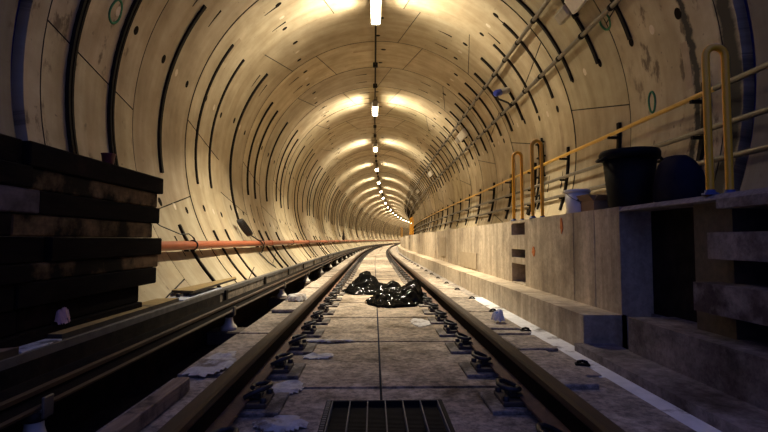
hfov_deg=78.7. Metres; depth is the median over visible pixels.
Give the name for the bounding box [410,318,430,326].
grout spill
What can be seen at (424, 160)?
channel
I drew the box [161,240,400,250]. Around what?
pipe
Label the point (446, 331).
fastener
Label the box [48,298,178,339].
plywood board
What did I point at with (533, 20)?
conduit
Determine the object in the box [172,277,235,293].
plywood board
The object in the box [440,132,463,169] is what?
channel
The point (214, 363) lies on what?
grout spill
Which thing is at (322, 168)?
channel
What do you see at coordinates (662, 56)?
wall
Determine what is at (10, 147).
sleeper
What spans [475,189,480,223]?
post
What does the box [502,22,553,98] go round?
channel
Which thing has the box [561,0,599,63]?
channel
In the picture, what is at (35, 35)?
wall
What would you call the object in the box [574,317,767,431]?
concrete ledge
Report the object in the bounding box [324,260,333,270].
insulator
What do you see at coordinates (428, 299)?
rail fastening
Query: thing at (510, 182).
post
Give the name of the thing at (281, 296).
insulator
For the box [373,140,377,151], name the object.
light
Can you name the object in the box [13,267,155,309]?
sleeper
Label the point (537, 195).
rack
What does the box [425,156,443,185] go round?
channel
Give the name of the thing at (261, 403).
fastener
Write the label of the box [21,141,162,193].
sleeper
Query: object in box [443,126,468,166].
channel
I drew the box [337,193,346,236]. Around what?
channel
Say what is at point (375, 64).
cable
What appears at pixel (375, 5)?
light
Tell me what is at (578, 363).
anchor eye
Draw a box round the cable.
[373,26,406,220]
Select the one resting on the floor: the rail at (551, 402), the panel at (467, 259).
the rail at (551, 402)
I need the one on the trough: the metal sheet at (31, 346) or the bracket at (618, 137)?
the metal sheet at (31, 346)
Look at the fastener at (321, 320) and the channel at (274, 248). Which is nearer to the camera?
the fastener at (321, 320)
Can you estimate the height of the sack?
0.425 m
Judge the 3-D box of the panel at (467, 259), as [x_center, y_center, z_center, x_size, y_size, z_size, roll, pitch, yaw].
[1.603,0.835,8.955,0.020,0.280,1.600,0,-3,-1]
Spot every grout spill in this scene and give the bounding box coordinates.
[182,351,236,376]
[252,415,308,431]
[271,380,303,395]
[302,352,333,358]
[306,339,353,342]
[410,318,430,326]
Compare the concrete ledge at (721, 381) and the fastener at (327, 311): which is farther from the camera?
the fastener at (327, 311)
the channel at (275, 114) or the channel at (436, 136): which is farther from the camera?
the channel at (436, 136)
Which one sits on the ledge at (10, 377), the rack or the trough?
the trough
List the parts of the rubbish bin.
handle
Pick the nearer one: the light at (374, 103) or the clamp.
the clamp
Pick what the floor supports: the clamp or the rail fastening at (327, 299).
the rail fastening at (327, 299)
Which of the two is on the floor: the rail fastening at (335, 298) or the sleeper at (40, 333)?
the rail fastening at (335, 298)
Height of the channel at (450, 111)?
1.313 m
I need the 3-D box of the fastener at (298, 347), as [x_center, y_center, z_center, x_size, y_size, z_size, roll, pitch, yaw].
[-0.694,0.977,3.623,0.310,0.120,0.310,0,-3,-1]
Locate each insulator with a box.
[20,393,53,431]
[206,306,246,345]
[269,282,286,305]
[297,271,312,287]
[313,264,324,277]
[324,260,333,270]
[332,259,339,266]
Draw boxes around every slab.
[272,302,302,312]
[476,317,519,329]
[503,337,557,350]
[519,350,599,388]
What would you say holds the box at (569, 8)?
attached to the wall at (662, 56)
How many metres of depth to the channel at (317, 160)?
19.27 m
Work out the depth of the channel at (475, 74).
10.41 m
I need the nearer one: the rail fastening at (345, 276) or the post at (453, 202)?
the rail fastening at (345, 276)
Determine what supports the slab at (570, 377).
on the floor
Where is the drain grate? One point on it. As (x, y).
(338, 415)
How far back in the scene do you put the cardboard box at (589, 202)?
4.37 m
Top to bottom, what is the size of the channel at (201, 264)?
0.892 m
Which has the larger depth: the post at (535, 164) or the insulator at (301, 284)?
the insulator at (301, 284)
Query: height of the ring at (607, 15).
0.208 m
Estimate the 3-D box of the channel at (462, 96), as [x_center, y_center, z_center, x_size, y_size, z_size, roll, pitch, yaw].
[2.353,-2.531,12.028,0.900,1.300,0.042,0,-3,-1]
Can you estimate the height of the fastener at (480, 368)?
0.120 m
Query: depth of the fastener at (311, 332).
4.16 m
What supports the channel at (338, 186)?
attached to the wall at (35, 35)
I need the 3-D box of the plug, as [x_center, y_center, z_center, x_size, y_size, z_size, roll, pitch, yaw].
[2.421,-2.425,9.492,0.469,0.411,0.132,1,-3,-25]
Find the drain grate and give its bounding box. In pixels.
[317,399,454,431]
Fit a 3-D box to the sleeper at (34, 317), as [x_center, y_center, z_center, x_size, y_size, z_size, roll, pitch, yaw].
[-2.196,0.631,3.331,0.212,0.136,1.391,0,-3,-1]
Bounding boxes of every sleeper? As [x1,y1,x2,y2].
[0,133,21,163]
[0,184,39,213]
[9,213,151,237]
[12,302,141,345]
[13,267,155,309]
[15,286,138,333]
[20,255,157,281]
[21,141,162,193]
[28,168,156,207]
[31,191,159,222]
[43,237,161,261]
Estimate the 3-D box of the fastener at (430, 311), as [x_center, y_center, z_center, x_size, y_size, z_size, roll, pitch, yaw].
[0.612,1.073,5.487,0.310,0.120,0.310,0,-3,-1]
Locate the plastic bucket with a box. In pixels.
[564,189,590,213]
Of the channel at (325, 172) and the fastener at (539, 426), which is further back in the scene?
the channel at (325, 172)
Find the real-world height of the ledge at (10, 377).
0.470 m
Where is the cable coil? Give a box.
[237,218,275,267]
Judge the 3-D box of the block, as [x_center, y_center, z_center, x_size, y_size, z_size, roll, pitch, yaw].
[-1.017,0.826,1.674,0.070,0.072,1.470,0,-3,-1]
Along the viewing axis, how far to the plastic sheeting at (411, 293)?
6.15 m
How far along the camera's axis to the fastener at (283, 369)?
2.94 m
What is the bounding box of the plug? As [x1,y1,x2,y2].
[493,87,511,107]
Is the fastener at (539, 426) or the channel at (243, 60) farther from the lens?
the channel at (243, 60)
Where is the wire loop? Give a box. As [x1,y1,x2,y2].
[156,223,195,240]
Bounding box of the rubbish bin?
[595,146,663,207]
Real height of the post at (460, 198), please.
1.052 m
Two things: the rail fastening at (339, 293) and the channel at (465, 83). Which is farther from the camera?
the channel at (465, 83)
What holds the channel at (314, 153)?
attached to the wall at (35, 35)
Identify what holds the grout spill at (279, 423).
on the floor
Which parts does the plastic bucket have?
lid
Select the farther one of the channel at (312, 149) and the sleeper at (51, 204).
the channel at (312, 149)
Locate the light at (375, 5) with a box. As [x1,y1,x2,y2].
[370,0,381,25]
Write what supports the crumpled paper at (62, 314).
on the sleeper at (40, 333)
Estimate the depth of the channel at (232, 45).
7.78 m
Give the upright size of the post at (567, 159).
1.052 m
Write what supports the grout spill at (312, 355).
on the floor
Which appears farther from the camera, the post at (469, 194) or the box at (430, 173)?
the box at (430, 173)
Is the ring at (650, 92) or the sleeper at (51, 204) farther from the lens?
the ring at (650, 92)
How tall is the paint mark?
0.157 m
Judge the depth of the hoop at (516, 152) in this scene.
6.11 m
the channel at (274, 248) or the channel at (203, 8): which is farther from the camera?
the channel at (274, 248)
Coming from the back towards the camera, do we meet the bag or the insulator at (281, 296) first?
the insulator at (281, 296)
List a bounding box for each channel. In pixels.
[65,0,90,153]
[107,0,141,165]
[158,5,206,172]
[178,224,220,287]
[194,44,233,183]
[208,59,244,187]
[213,230,246,279]
[224,229,256,276]
[229,73,267,219]
[247,102,272,194]
[254,111,278,198]
[258,230,282,267]
[265,122,287,201]
[265,231,288,266]
[275,232,296,263]
[276,130,297,200]
[280,139,298,207]
[287,146,304,208]
[294,149,312,233]
[297,153,314,233]
[302,160,317,211]
[307,166,320,215]
[309,168,322,215]
[313,172,325,216]
[318,178,329,217]
[328,186,338,221]
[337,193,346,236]
[424,160,441,187]
[425,152,445,181]
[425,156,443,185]
[428,149,448,180]
[432,140,454,173]
[436,136,459,172]
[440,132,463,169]
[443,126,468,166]
[445,118,472,159]
[450,111,479,155]
[454,103,485,150]
[458,93,492,142]
[464,82,501,135]
[474,73,512,131]
[480,57,523,119]
[493,44,537,113]
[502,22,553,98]
[516,0,573,80]
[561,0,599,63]
[610,0,631,39]
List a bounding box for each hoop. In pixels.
[511,151,523,220]
[529,139,544,218]
[701,44,735,195]
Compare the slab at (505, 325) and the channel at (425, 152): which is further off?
the channel at (425, 152)
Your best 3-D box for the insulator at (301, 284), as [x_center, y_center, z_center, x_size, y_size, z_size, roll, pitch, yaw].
[-1.602,1.301,9.604,0.320,0.345,0.260,0,-3,-1]
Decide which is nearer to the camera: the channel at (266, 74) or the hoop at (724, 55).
the hoop at (724, 55)
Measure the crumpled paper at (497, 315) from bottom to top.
0.119 m
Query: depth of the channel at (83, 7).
4.52 m
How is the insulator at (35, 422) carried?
on the floor
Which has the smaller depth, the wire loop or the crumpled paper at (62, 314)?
the crumpled paper at (62, 314)
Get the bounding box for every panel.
[439,237,445,256]
[460,251,476,269]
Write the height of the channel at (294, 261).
0.894 m
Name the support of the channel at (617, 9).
attached to the wall at (662, 56)
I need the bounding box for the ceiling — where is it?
[290,0,471,224]
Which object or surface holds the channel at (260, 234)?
attached to the wall at (35, 35)
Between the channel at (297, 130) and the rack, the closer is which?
the rack
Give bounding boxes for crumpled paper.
[54,307,69,324]
[491,309,504,321]
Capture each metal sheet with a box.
[19,339,61,353]
[170,288,221,300]
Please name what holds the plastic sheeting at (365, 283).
on the floor
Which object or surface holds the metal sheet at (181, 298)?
on the trough
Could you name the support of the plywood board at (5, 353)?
on the trough
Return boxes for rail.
[0,243,392,429]
[157,243,400,431]
[389,244,625,431]
[411,144,767,234]
[412,106,767,230]
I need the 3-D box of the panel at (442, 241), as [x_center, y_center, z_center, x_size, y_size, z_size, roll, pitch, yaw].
[1.533,0.803,12.236,0.020,0.480,1.050,0,-3,-1]
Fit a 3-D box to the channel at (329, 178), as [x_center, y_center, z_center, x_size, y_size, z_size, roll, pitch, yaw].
[-3.142,-0.875,24.456,0.588,2.217,0.040,0,-3,0]
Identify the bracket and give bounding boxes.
[224,290,227,300]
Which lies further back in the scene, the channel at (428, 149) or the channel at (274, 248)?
the channel at (428, 149)
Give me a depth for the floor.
2.95 m
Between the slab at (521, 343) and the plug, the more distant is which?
the plug
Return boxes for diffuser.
[373,107,377,115]
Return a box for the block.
[99,377,189,431]
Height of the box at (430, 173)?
0.272 m
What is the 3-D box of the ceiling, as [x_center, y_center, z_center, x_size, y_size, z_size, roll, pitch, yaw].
[7.385,-0.221,80.352,21.335,0.769,153.519,0,-3,-1]
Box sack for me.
[652,155,705,202]
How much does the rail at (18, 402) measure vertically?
0.070 m
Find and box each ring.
[108,0,122,23]
[599,14,610,30]
[648,91,655,113]
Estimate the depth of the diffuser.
15.24 m
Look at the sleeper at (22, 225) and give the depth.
3.08 m
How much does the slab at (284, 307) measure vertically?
0.035 m
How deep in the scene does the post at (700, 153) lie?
4.51 m
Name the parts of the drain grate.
slat panel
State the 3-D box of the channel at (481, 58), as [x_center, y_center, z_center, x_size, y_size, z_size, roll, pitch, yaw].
[2.428,-2.619,9.631,0.882,1.312,0.055,0,-3,-1]
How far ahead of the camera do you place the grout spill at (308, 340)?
3.86 m
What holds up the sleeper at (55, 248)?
on the sleeper at (40, 271)
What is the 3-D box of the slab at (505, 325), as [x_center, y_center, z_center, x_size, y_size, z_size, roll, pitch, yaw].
[1.055,1.012,4.428,0.318,0.018,0.608,0,-3,-1]
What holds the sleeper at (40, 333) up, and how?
on the ledge at (10, 377)
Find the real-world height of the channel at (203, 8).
2.366 m
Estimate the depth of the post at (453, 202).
18.85 m
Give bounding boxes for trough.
[0,243,387,370]
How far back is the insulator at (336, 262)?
17.18 m
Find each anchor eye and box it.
[520,327,530,331]
[575,359,590,366]
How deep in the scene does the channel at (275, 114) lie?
11.62 m
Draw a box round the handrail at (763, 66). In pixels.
[412,61,767,227]
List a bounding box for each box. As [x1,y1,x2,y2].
[427,170,433,177]
[455,128,467,143]
[554,0,587,24]
[576,194,607,211]
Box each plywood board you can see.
[0,347,18,360]
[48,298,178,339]
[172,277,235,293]
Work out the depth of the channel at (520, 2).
7.22 m
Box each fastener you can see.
[212,426,238,431]
[237,380,288,416]
[267,352,305,378]
[288,334,316,354]
[301,321,324,337]
[310,310,330,324]
[317,303,335,314]
[422,302,438,314]
[428,310,447,323]
[435,319,458,336]
[445,333,474,353]
[458,351,499,377]
[478,378,533,414]
[535,422,562,431]
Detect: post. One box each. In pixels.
[449,202,453,227]
[456,198,460,226]
[465,194,469,224]
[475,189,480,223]
[488,182,494,221]
[504,174,511,218]
[527,163,536,215]
[558,147,569,209]
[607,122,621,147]
[689,82,703,167]
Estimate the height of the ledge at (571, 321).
0.434 m
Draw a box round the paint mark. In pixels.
[560,218,562,233]
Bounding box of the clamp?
[184,240,198,251]
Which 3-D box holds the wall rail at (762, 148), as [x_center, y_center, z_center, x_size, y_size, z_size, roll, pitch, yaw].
[10.135,3.256,77.551,17.525,0.064,152.763,0,-3,-1]
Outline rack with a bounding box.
[534,138,545,209]
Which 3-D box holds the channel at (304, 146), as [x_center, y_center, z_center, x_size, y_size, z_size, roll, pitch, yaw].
[-3.018,-1.333,16.079,0.605,2.212,0.040,0,-3,-1]
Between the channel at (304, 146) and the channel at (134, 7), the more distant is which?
the channel at (304, 146)
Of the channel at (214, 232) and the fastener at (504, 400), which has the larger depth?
the channel at (214, 232)
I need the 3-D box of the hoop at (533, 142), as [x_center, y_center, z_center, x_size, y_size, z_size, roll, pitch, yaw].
[1.766,-0.428,5.398,0.194,0.919,0.082,0,-3,-1]
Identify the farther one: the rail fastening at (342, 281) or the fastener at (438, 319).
the rail fastening at (342, 281)
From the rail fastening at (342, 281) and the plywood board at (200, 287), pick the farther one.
the rail fastening at (342, 281)
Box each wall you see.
[0,0,412,301]
[398,0,767,233]
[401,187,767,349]
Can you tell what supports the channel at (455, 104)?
attached to the wall at (662, 56)
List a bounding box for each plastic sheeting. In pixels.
[341,271,400,294]
[365,278,424,306]
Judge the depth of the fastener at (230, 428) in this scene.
1.85 m
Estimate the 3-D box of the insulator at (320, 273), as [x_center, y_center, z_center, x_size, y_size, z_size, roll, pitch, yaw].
[-1.657,1.433,12.170,0.320,0.345,0.260,0,-3,-1]
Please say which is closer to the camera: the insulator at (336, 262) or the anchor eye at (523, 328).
the anchor eye at (523, 328)
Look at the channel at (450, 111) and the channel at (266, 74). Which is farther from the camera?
the channel at (450, 111)
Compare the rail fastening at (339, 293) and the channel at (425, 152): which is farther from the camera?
the channel at (425, 152)
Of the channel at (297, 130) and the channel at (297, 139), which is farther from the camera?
the channel at (297, 139)
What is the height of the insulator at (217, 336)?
0.345 m
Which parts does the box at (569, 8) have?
casing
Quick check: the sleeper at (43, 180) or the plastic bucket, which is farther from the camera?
the plastic bucket
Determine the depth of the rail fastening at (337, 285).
7.84 m
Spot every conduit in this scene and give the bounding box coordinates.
[406,0,550,219]
[410,0,620,220]
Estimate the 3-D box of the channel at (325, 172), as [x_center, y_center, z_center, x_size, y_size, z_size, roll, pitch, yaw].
[-3.106,-1.039,22.502,0.628,2.204,0.040,0,-3,-1]
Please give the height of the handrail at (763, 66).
0.058 m
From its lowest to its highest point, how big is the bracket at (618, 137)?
1.052 m
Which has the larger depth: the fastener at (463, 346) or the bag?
the bag
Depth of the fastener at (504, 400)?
2.36 m
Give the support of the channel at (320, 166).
attached to the wall at (35, 35)
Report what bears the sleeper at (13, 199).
on the sleeper
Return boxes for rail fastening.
[323,296,338,306]
[328,291,341,300]
[332,287,344,295]
[335,283,345,290]
[338,280,347,287]
[343,275,351,281]
[418,296,431,306]
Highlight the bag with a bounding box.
[285,293,306,301]
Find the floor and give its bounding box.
[0,243,721,431]
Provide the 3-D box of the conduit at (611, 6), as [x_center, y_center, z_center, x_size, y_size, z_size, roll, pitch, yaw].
[9.940,1.133,76.681,17.547,0.086,154.818,0,-3,-1]
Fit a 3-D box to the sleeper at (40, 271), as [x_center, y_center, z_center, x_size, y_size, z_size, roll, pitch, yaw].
[-2.204,0.370,3.499,0.289,0.106,1.602,0,-3,-1]
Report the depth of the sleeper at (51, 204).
3.31 m
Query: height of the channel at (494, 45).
1.332 m
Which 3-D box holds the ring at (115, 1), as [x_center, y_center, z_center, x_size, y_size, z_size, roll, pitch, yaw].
[-2.901,-2.211,5.059,0.114,0.272,0.212,0,-3,-1]
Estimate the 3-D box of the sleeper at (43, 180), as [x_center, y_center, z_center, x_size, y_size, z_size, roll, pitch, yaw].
[-2.203,-0.181,3.498,0.283,0.126,1.600,0,-3,-1]
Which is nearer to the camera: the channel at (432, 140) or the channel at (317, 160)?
the channel at (432, 140)
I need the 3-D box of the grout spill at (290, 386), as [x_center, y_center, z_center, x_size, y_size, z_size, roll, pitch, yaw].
[-0.556,0.974,2.663,0.194,0.023,0.255,0,-3,-1]
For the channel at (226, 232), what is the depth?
8.38 m
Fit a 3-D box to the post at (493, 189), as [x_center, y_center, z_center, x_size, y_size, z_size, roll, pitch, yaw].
[2.869,-0.370,12.499,0.200,1.052,0.056,0,-3,-1]
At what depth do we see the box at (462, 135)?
13.88 m
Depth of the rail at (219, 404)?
2.40 m
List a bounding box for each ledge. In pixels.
[0,246,365,391]
[398,244,626,347]
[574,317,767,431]
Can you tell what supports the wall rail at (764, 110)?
attached to the post at (700, 153)
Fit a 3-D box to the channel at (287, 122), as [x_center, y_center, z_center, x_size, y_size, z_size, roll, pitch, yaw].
[-2.948,-1.499,12.884,0.607,2.211,0.040,0,-3,-1]
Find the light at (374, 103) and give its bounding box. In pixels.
[372,97,377,115]
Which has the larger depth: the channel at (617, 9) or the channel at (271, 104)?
the channel at (271, 104)
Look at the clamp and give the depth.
6.23 m
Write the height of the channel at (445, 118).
1.308 m

